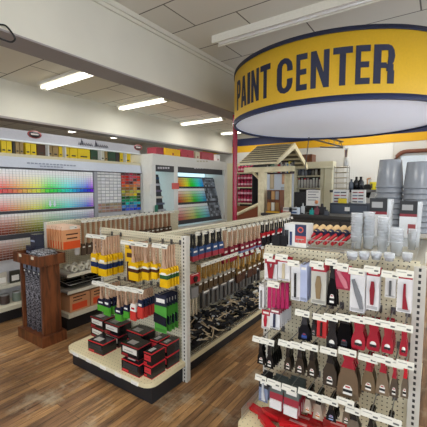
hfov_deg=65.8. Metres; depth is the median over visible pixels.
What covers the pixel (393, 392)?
knife
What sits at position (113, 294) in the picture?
brush
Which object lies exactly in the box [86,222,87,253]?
brush
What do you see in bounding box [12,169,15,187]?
card
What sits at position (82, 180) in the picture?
card
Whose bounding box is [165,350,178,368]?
box
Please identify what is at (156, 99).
lamp
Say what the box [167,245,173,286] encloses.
brush
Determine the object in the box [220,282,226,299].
blister pack
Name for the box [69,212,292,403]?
gondola
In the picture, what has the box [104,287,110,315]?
brush
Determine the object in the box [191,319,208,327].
brush
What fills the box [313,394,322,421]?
knife
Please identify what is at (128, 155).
carton
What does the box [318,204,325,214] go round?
bottle
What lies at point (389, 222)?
pail
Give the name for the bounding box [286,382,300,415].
blister pack
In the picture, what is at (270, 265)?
blister pack
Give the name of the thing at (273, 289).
roller sleeve
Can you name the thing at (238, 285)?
blister pack
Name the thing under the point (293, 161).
shelf
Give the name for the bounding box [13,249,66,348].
display stand
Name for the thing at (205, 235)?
brush
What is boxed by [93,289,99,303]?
print
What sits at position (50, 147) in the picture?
carton
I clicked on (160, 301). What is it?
blister pack
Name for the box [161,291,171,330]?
blister pack
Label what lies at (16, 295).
can
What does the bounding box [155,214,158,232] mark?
brush
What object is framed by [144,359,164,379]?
box
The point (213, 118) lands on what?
lamp
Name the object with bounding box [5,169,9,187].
card
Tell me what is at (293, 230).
display box
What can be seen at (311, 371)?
knife
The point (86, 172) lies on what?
card
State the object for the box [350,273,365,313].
blister pack
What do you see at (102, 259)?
brush
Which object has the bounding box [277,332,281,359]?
knife
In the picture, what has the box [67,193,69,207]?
card
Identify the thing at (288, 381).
blister pack
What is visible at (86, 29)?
ceiling beam
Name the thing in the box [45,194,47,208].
card
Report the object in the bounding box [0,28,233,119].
trim
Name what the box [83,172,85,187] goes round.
card
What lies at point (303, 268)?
blister pack
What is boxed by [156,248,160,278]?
brush
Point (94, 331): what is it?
box
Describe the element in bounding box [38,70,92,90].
lamp
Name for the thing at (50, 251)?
roll
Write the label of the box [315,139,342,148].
metal bracket
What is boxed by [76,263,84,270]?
tape roll
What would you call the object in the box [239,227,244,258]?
brush
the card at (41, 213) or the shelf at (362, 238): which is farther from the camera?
the card at (41, 213)
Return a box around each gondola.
[44,210,178,330]
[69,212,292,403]
[238,233,426,426]
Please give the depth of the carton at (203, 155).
7.49 m
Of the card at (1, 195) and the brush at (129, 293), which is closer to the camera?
the brush at (129, 293)
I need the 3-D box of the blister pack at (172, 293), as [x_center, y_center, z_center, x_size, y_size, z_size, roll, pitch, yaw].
[-0.372,0.797,2.729,0.126,0.308,0.015,3,4,34]
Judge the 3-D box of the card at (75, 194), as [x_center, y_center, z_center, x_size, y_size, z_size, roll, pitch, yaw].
[-2.091,-0.201,5.008,0.005,0.217,0.037,3,6,34]
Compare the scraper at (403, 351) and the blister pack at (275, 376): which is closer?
the scraper at (403, 351)
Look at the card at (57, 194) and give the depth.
4.77 m
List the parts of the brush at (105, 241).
handle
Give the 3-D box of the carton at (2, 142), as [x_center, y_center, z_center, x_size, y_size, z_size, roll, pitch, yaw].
[-2.793,-0.865,4.307,0.242,0.165,0.059,3,6,34]
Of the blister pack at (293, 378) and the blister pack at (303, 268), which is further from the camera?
the blister pack at (293, 378)
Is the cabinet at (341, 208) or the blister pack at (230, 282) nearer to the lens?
the blister pack at (230, 282)
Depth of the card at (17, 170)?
4.30 m
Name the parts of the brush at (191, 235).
handle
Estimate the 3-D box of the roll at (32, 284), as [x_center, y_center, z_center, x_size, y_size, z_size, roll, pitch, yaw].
[-1.945,0.894,3.579,0.080,0.720,0.087,3,6,34]
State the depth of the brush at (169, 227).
5.37 m
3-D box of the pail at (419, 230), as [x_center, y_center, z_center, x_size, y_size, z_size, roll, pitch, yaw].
[1.566,0.043,2.551,0.199,0.202,0.199,3,6,34]
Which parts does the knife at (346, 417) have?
blade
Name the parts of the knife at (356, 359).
blade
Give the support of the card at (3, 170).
on the rack at (13, 310)
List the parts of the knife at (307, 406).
blade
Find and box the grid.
[60,275,93,285]
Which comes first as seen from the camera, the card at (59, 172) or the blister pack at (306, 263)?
the blister pack at (306, 263)
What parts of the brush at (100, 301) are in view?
handle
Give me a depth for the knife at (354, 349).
1.77 m
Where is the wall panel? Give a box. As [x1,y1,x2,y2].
[344,143,392,202]
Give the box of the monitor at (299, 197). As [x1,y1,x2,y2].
[294,192,306,213]
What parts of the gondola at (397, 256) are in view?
panel, rail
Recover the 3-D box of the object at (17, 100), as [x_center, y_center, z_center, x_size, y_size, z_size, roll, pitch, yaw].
[-2.897,-1.776,5.495,0.250,0.540,12.000,3,6,34]
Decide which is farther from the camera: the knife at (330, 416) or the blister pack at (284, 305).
the blister pack at (284, 305)
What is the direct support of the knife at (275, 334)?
hanging from the gondola at (397, 256)
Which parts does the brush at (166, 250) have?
handle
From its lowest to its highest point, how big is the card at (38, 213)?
0.265 m
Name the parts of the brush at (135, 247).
handle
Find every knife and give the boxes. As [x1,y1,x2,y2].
[257,343,264,365]
[263,337,265,363]
[265,345,272,368]
[272,339,274,366]
[273,337,276,364]
[275,334,279,361]
[275,336,278,362]
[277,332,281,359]
[284,347,291,371]
[289,340,292,369]
[291,339,294,367]
[295,349,304,374]
[300,342,305,372]
[301,340,307,369]
[303,390,311,413]
[307,350,316,378]
[307,388,312,411]
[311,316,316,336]
[312,343,317,376]
[313,341,318,374]
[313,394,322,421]
[317,391,323,418]
[319,389,324,415]
[320,387,326,413]
[323,354,336,387]
[326,397,335,422]
[330,395,337,419]
[333,356,337,382]
[336,354,358,400]
[337,321,350,348]
[342,399,349,424]
[347,407,359,426]
[351,347,361,393]
[351,348,359,396]
[354,403,361,426]
[361,362,374,393]
[367,353,375,389]
[368,351,376,380]
[368,410,373,426]
[375,363,388,396]
[378,354,389,391]
[389,367,397,397]
[400,368,407,398]
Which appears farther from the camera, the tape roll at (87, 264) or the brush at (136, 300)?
the tape roll at (87, 264)
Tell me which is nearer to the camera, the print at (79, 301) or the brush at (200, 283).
the brush at (200, 283)
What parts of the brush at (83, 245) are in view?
handle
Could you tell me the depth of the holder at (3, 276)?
4.20 m
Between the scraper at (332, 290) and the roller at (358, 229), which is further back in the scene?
the roller at (358, 229)
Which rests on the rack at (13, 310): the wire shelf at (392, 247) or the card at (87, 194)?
the card at (87, 194)
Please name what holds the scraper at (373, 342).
hanging from the gondola at (397, 256)
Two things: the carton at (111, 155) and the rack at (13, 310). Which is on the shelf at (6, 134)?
the carton at (111, 155)
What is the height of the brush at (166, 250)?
0.327 m
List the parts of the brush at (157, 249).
handle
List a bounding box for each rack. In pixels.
[0,156,142,322]
[333,165,349,189]
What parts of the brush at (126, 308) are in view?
handle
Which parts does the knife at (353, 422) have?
blade, handle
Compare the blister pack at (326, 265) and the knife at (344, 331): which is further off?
the blister pack at (326, 265)
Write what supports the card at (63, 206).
on the rack at (13, 310)
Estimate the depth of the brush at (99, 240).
3.10 m
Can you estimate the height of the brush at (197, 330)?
0.040 m
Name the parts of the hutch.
crown, stile trim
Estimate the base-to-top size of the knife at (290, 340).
0.171 m
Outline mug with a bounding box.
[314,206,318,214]
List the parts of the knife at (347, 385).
handle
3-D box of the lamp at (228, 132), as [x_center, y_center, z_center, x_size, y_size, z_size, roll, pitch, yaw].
[0.738,-2.304,9.278,1.250,0.095,0.190,3,6,34]
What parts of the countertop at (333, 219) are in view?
door, door, door, door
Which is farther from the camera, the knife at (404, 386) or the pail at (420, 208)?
the pail at (420, 208)
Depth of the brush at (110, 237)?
3.05 m
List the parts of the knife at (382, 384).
handle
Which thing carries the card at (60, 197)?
on the rack at (13, 310)
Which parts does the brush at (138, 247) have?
handle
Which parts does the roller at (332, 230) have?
handle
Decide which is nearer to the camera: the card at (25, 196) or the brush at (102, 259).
the brush at (102, 259)
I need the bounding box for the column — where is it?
[232,115,237,220]
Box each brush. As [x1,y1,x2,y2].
[81,223,85,255]
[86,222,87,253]
[87,222,91,254]
[91,238,97,273]
[92,222,95,252]
[96,238,100,256]
[97,286,103,311]
[98,239,100,252]
[98,239,106,276]
[104,237,109,275]
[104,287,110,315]
[107,237,111,275]
[109,236,115,274]
[109,284,114,314]
[112,236,117,273]
[112,283,116,306]
[115,235,120,272]
[115,290,122,321]
[117,235,123,272]
[120,290,124,320]
[123,285,127,319]
[123,292,129,318]
[128,245,139,281]
[128,291,130,305]
[130,292,136,320]
[134,246,141,280]
[135,288,139,319]
[137,216,139,230]
[137,246,142,279]
[137,294,143,318]
[140,247,143,261]
[142,247,149,280]
[142,292,146,317]
[144,289,148,316]
[146,215,149,231]
[146,288,151,315]
[147,244,151,279]
[149,215,151,232]
[149,287,153,314]
[150,244,152,263]
[151,215,154,232]
[151,247,157,279]
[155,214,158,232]
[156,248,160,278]
[159,214,162,232]
[159,249,168,288]
[164,214,167,231]
[165,249,170,287]
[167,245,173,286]
[168,213,171,230]
[170,245,175,285]
[172,244,178,284]
[190,234,192,260]
[190,311,202,323]
[190,329,200,333]
[191,235,198,261]
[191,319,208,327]
[192,322,208,333]
[197,265,202,292]
[198,233,203,259]
[202,266,207,290]
[203,234,206,246]
[204,232,210,257]
[208,264,212,288]
[211,231,217,255]
[211,311,216,318]
[211,313,225,324]
[213,263,217,286]
[216,310,233,318]
[218,229,223,253]
[218,261,222,284]
[221,230,224,263]
[222,231,227,263]
[222,259,227,282]
[224,316,234,325]
[226,258,230,280]
[227,232,229,254]
[229,230,233,261]
[231,261,234,278]
[234,228,237,259]
[234,259,236,281]
[235,255,241,282]
[237,229,240,253]
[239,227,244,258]
[241,257,245,279]
[244,228,248,256]
[246,255,251,277]
[249,226,252,254]
[252,250,256,274]
[253,225,255,252]
[255,224,257,247]
[256,253,260,270]
[257,225,260,250]
[260,224,265,245]
[261,246,264,270]
[266,223,269,244]
[270,222,274,242]
[272,227,279,245]
[279,227,286,246]
[298,316,310,341]
[305,310,311,339]
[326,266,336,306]
[364,178,371,197]
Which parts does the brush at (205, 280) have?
handle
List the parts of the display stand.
panel, panel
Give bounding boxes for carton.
[0,140,6,152]
[6,141,11,152]
[11,141,14,153]
[15,142,19,153]
[19,142,23,153]
[23,143,30,154]
[30,143,36,154]
[36,144,45,155]
[49,145,52,155]
[52,146,58,156]
[58,146,62,156]
[66,147,69,157]
[69,147,77,157]
[77,148,89,158]
[90,150,97,159]
[104,151,107,160]
[107,151,115,160]
[115,152,119,161]
[127,154,130,162]
[147,147,163,154]
[164,148,179,156]
[177,149,193,157]
[194,152,199,158]
[200,152,213,160]
[214,155,219,160]
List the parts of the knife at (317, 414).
blade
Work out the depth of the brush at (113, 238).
3.07 m
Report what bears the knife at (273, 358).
hanging from the gondola at (397, 256)
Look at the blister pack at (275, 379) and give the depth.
2.02 m
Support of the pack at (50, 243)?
hanging from the gondola at (78, 318)
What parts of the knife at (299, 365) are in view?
handle, blade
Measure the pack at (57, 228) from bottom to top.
0.260 m
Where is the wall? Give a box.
[131,134,426,237]
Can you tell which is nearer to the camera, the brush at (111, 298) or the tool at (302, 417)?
the tool at (302, 417)
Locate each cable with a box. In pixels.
[0,24,15,42]
[305,137,308,175]
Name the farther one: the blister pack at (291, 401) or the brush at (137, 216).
the brush at (137, 216)
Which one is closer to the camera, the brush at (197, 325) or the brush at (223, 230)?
the brush at (197, 325)
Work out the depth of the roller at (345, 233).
2.18 m
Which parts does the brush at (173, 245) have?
handle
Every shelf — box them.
[0,127,141,165]
[0,280,20,289]
[60,267,91,277]
[60,279,100,294]
[227,163,257,221]
[267,160,294,173]
[283,233,426,265]
[320,234,426,263]
[330,189,375,192]
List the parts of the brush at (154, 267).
handle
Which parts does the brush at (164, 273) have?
handle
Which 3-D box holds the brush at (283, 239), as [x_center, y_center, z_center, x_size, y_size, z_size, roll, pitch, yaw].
[0.465,0.153,2.204,0.048,0.130,0.020,3,6,34]
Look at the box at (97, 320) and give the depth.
3.22 m
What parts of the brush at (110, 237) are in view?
handle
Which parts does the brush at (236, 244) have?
handle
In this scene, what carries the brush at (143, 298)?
attached to the gondola at (108, 367)
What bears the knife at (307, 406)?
hanging from the gondola at (397, 256)
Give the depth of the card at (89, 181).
5.18 m
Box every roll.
[23,264,31,326]
[28,248,48,255]
[28,265,36,328]
[32,266,40,331]
[34,249,56,256]
[37,267,41,332]
[63,264,69,271]
[68,265,77,272]
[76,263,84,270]
[84,262,90,268]
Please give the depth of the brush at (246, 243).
3.92 m
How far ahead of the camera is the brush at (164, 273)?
2.58 m
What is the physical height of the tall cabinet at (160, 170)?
2.249 m
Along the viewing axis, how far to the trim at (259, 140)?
9.71 m
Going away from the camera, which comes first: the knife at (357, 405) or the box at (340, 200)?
the knife at (357, 405)
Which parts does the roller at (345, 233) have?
handle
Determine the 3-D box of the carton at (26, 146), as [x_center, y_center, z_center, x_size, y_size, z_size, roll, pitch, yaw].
[-2.621,-0.885,4.557,0.242,0.165,0.060,3,6,34]
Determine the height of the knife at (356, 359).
0.259 m
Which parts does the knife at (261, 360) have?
blade, handle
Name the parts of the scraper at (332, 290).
handle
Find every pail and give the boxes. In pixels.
[375,187,402,192]
[375,193,402,197]
[376,159,403,187]
[386,225,398,229]
[387,198,402,203]
[387,204,399,208]
[387,209,399,213]
[387,214,399,219]
[387,219,398,224]
[402,189,426,193]
[402,194,426,199]
[403,161,426,188]
[403,199,426,205]
[416,228,426,233]
[417,206,426,210]
[417,211,426,216]
[417,217,426,222]
[417,222,426,227]
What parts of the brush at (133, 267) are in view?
handle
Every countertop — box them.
[261,212,398,235]
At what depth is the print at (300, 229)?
2.15 m
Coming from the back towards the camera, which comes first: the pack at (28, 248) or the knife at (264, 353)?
the pack at (28, 248)
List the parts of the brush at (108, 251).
handle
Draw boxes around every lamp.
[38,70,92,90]
[117,96,169,110]
[179,116,225,125]
[212,0,382,47]
[220,130,239,134]
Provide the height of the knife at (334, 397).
0.127 m
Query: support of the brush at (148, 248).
attached to the gondola at (108, 367)
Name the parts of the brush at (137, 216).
handle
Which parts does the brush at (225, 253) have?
handle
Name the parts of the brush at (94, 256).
handle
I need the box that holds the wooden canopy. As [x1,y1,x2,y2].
[237,143,307,216]
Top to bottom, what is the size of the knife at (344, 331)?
0.169 m
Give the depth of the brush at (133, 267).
2.77 m
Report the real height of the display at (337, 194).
0.253 m
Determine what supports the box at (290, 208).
on the box
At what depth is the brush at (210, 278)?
3.34 m
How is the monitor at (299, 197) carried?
on the countertop at (333, 219)
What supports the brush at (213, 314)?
on the brush
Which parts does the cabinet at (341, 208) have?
door, door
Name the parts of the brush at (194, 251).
handle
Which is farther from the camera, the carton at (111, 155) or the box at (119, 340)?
the carton at (111, 155)
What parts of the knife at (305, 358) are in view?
blade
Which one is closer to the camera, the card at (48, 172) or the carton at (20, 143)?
the carton at (20, 143)
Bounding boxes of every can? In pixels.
[0,293,9,304]
[12,290,20,301]
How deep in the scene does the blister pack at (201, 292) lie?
3.28 m
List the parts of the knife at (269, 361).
blade, handle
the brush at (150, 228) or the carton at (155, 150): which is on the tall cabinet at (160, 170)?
the carton at (155, 150)
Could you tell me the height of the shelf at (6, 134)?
0.386 m
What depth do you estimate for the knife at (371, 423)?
1.71 m
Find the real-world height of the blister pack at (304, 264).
0.213 m
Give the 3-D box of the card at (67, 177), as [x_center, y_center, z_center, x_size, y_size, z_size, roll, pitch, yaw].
[-2.160,-0.498,4.882,0.005,0.246,0.037,3,6,34]
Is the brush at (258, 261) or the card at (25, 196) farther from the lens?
the card at (25, 196)
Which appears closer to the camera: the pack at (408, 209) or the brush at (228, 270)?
the pack at (408, 209)
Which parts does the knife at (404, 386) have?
blade, handle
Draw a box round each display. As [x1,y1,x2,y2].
[333,190,348,202]
[351,190,365,203]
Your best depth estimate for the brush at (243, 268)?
3.91 m
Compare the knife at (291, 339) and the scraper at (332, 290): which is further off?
the knife at (291, 339)
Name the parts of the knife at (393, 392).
blade, handle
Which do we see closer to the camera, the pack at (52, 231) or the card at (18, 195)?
the pack at (52, 231)
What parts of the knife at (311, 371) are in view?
handle, blade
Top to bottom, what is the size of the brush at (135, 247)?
0.318 m
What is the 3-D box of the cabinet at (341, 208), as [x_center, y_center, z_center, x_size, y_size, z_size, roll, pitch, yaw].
[2.704,0.462,6.494,0.713,1.338,0.524,3,6,34]
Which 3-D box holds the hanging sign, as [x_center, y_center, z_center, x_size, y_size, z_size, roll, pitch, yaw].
[1.869,-1.933,5.079,3.101,1.140,3.101,-2,5,-23]
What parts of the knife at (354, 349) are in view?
handle, blade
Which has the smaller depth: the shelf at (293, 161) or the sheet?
the shelf at (293, 161)
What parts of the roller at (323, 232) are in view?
handle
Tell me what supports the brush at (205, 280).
attached to the gondola at (108, 367)
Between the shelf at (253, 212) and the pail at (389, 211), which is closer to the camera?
the pail at (389, 211)
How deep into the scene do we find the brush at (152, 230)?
5.04 m
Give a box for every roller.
[308,225,332,243]
[311,224,325,237]
[315,225,339,244]
[323,225,346,244]
[330,225,354,245]
[338,226,361,245]
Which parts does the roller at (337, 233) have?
handle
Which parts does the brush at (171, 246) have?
handle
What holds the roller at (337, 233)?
in the wire tray at (352, 242)
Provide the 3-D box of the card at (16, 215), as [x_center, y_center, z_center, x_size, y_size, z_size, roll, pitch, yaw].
[-2.579,0.136,4.320,0.005,0.265,0.037,3,6,34]
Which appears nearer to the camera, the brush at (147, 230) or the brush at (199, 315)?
the brush at (199, 315)
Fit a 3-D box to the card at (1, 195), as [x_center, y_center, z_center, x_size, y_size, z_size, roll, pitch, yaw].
[-2.671,-0.133,4.163,0.005,0.217,0.037,3,6,34]
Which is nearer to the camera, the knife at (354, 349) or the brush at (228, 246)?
the knife at (354, 349)
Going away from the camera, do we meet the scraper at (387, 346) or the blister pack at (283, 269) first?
the scraper at (387, 346)
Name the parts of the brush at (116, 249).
handle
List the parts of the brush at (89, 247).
handle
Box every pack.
[26,245,30,253]
[30,233,43,246]
[31,246,44,250]
[46,223,64,247]
[48,224,61,247]
[51,224,66,247]
[53,224,71,248]
[56,224,74,248]
[58,225,72,249]
[61,225,80,249]
[154,293,166,333]
[158,292,170,331]
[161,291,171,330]
[163,290,174,329]
[166,289,177,327]
[190,272,199,284]
[200,292,201,308]
[202,288,209,309]
[212,285,218,303]
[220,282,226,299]
[228,279,233,295]
[236,282,240,291]
[242,272,247,288]
[249,273,253,284]
[255,268,259,281]
[259,283,263,308]
[259,379,267,403]
[261,282,265,307]
[261,373,269,399]
[262,309,269,329]
[265,257,276,280]
[269,383,282,410]
[270,308,279,329]
[272,377,284,407]
[274,375,286,383]
[275,308,281,327]
[276,373,288,379]
[278,258,289,281]
[282,309,283,325]
[283,388,298,418]
[284,305,285,324]
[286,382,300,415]
[287,302,289,320]
[287,380,301,413]
[289,378,303,411]
[290,376,304,408]
[291,264,299,300]
[292,375,305,399]
[300,264,307,301]
[304,264,307,300]
[306,263,309,299]
[311,265,326,305]
[317,320,326,338]
[326,265,327,301]
[335,267,349,290]
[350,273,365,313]
[366,272,379,310]
[369,198,387,236]
[385,278,395,297]
[396,277,412,313]
[399,201,417,237]
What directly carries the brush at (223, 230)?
attached to the gondola at (108, 367)
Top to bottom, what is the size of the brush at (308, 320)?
0.164 m
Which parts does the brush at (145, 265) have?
handle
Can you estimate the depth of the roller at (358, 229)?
2.17 m
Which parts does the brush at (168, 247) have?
handle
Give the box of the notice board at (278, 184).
[258,162,293,206]
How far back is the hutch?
7.97 m
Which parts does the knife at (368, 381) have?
handle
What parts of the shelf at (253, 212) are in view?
wood panel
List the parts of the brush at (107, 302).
handle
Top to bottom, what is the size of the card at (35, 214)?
0.265 m
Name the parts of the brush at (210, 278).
handle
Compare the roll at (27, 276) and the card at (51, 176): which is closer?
the roll at (27, 276)
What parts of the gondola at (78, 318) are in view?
spine rail, panel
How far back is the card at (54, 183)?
4.71 m
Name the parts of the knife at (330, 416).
blade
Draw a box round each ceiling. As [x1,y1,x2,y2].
[0,46,243,145]
[114,0,426,69]
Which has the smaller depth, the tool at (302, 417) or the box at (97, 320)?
the tool at (302, 417)
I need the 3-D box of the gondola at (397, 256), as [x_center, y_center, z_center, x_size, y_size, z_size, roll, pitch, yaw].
[0.949,0.813,2.365,0.955,1.300,1.545,3,6,34]
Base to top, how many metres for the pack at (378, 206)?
0.321 m
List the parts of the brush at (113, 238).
handle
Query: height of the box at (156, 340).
0.100 m
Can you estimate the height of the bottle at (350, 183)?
0.220 m
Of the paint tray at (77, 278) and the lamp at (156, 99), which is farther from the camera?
the lamp at (156, 99)
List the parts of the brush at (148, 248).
handle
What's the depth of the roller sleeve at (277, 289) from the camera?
1.98 m
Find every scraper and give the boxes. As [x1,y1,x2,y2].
[326,320,337,349]
[351,322,365,350]
[357,314,367,337]
[363,324,366,345]
[366,324,379,351]
[381,328,393,353]
[386,317,395,344]
[399,331,407,356]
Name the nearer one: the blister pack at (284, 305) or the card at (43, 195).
the blister pack at (284, 305)
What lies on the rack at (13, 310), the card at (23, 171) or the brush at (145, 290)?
the card at (23, 171)
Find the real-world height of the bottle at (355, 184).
0.270 m
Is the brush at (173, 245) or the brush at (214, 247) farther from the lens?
the brush at (214, 247)
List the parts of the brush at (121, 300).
handle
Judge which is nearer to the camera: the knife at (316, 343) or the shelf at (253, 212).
the knife at (316, 343)
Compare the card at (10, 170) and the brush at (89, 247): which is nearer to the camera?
the brush at (89, 247)
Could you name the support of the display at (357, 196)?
on the cabinet at (341, 208)
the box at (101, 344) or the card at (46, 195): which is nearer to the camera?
the box at (101, 344)
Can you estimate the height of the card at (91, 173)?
0.246 m
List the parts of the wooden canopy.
post, post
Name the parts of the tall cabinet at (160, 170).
panel, divider post, panel, panel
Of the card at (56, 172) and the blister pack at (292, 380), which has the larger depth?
the card at (56, 172)
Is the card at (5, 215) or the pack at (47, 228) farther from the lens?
the card at (5, 215)
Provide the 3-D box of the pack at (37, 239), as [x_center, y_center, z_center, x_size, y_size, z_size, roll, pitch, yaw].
[-1.928,0.289,3.608,0.100,0.130,0.102,3,6,34]
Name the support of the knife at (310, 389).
hanging from the gondola at (397, 256)
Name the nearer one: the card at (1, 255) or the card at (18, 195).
the card at (1, 255)
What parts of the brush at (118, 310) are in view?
handle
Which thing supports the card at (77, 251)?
hanging from the gondola at (78, 318)
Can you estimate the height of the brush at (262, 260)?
0.313 m
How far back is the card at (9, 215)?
4.25 m
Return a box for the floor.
[0,264,426,426]
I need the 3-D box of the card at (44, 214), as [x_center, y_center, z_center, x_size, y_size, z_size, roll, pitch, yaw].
[-2.369,0.111,4.625,0.005,0.265,0.037,3,6,34]
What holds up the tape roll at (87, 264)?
on the gondola at (78, 318)
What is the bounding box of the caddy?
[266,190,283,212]
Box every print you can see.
[72,294,86,310]
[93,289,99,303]
[295,224,305,247]
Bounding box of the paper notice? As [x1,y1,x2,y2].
[306,189,319,213]
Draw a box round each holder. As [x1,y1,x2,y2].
[0,272,6,285]
[9,269,19,282]
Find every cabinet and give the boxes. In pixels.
[131,153,226,229]
[330,202,369,214]
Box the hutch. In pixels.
[293,161,335,212]
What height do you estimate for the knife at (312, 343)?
0.188 m
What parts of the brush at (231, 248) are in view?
handle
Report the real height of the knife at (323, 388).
0.148 m
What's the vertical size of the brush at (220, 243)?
0.252 m
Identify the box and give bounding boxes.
[61,290,89,312]
[88,286,99,305]
[88,333,116,355]
[90,312,114,330]
[91,326,104,336]
[104,318,130,336]
[105,332,126,347]
[121,336,151,360]
[121,356,143,377]
[127,324,154,340]
[144,344,164,366]
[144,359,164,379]
[150,333,169,346]
[159,336,178,356]
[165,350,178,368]
[284,222,312,247]
[289,207,299,210]
[338,198,346,202]
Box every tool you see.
[247,402,278,422]
[260,414,276,426]
[262,407,315,426]
[272,408,321,426]
[307,412,346,426]
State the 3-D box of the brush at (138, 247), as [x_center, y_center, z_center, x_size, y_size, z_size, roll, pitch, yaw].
[-0.646,0.406,2.826,0.118,0.318,0.019,3,4,36]
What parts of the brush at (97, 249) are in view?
handle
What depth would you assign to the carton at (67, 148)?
4.97 m
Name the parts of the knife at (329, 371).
handle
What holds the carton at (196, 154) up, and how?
on the tall cabinet at (160, 170)
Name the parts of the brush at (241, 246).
handle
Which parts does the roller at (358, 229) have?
handle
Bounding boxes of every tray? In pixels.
[13,249,65,267]
[60,275,92,284]
[60,278,91,287]
[61,277,91,285]
[85,273,100,278]
[296,237,356,249]
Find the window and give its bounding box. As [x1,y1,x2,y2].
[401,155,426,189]
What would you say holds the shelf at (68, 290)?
attached to the gondola at (78, 318)
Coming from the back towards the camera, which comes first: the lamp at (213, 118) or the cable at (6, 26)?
the lamp at (213, 118)
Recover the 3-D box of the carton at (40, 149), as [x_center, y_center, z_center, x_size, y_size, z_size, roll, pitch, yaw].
[-2.518,-0.897,4.706,0.242,0.165,0.114,3,6,34]
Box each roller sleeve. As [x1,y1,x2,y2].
[267,287,271,307]
[272,287,275,307]
[276,282,279,308]
[280,282,284,308]
[285,282,288,308]
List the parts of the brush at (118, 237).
handle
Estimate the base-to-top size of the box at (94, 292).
0.200 m
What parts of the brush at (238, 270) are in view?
handle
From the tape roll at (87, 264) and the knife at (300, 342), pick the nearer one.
the knife at (300, 342)
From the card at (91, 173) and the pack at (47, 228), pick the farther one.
the card at (91, 173)
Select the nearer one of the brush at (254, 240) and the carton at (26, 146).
the brush at (254, 240)
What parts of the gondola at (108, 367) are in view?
rail, panel, spine rail, panel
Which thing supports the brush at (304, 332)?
hanging from the gondola at (397, 256)
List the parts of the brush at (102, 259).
handle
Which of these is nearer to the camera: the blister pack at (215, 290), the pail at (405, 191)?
the pail at (405, 191)
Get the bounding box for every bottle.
[301,203,304,213]
[318,204,325,214]
[349,179,352,189]
[353,177,357,189]
[358,177,363,189]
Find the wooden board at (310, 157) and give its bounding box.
[302,154,315,161]
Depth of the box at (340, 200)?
6.32 m
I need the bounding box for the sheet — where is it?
[270,174,273,188]
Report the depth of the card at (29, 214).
4.45 m
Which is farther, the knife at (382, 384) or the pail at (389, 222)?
the pail at (389, 222)
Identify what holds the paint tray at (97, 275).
on the paint tray
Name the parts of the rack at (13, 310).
header trim, upright post, upright post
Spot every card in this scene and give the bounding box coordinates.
[0,169,2,187]
[0,194,3,211]
[0,241,2,260]
[1,215,4,234]
[2,169,5,187]
[2,240,5,260]
[3,194,6,210]
[4,214,7,234]
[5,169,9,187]
[5,240,9,259]
[7,194,10,210]
[8,214,11,234]
[9,169,12,187]
[9,240,12,259]
[10,194,13,210]
[11,214,14,233]
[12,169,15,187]
[12,239,15,250]
[14,194,16,210]
[14,214,18,233]
[16,169,19,187]
[16,239,18,250]
[17,194,20,210]
[18,213,21,233]
[19,169,22,187]
[19,238,22,249]
[20,194,23,209]
[21,213,24,232]
[22,170,25,187]
[22,238,25,249]
[23,194,26,209]
[24,213,27,232]
[26,170,28,187]
[27,194,29,209]
[27,213,30,232]
[29,170,31,187]
[30,194,32,209]
[31,213,33,231]
[32,170,35,187]
[33,194,35,209]
[34,212,36,231]
[35,170,38,187]
[36,194,38,209]
[37,212,39,230]
[38,170,41,187]
[39,194,41,208]
[40,212,42,230]
[41,170,43,187]
[42,194,44,208]
[43,212,45,230]
[44,170,46,187]
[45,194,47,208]
[47,171,49,187]
[48,194,50,208]
[50,171,52,187]
[51,193,53,208]
[52,171,55,187]
[53,193,56,208]
[54,211,56,220]
[55,171,57,187]
[56,193,58,207]
[58,171,60,187]
[59,193,61,207]
[61,171,63,187]
[61,193,64,207]
[63,171,65,187]
[64,193,66,207]
[66,171,68,187]
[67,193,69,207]
[69,172,71,187]
[69,193,71,207]
[71,172,73,187]
[72,193,74,207]
[74,172,76,187]
[74,193,76,206]
[75,248,79,254]
[76,172,78,187]
[77,193,79,206]
[79,172,80,187]
[79,193,81,206]
[81,172,83,187]
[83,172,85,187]
[84,193,86,206]
[86,172,87,187]
[86,193,88,206]
[88,172,90,187]
[90,172,92,187]
[125,240,134,282]
[150,184,153,195]
[172,183,178,188]
[370,182,375,189]
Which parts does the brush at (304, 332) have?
handle, blade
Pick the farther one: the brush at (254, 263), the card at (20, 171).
the card at (20, 171)
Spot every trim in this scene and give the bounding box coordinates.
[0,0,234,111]
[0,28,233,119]
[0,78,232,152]
[0,115,231,154]
[92,0,234,75]
[202,131,426,153]
[232,127,426,146]
[394,148,426,158]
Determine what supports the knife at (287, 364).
hanging from the gondola at (397, 256)
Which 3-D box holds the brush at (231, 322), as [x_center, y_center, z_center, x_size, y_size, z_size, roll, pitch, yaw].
[0.135,1.120,3.516,0.189,0.092,0.070,3,5,33]
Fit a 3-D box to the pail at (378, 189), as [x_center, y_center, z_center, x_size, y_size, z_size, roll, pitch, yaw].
[1.427,-0.279,2.669,0.205,0.221,0.205,3,6,34]
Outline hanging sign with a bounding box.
[234,24,426,139]
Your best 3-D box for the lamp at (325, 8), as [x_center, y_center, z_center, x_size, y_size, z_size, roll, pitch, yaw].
[1.365,-2.347,3.737,3.250,0.100,0.170,3,6,34]
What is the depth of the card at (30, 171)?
4.44 m
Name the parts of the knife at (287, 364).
handle, blade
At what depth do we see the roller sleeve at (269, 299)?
1.99 m

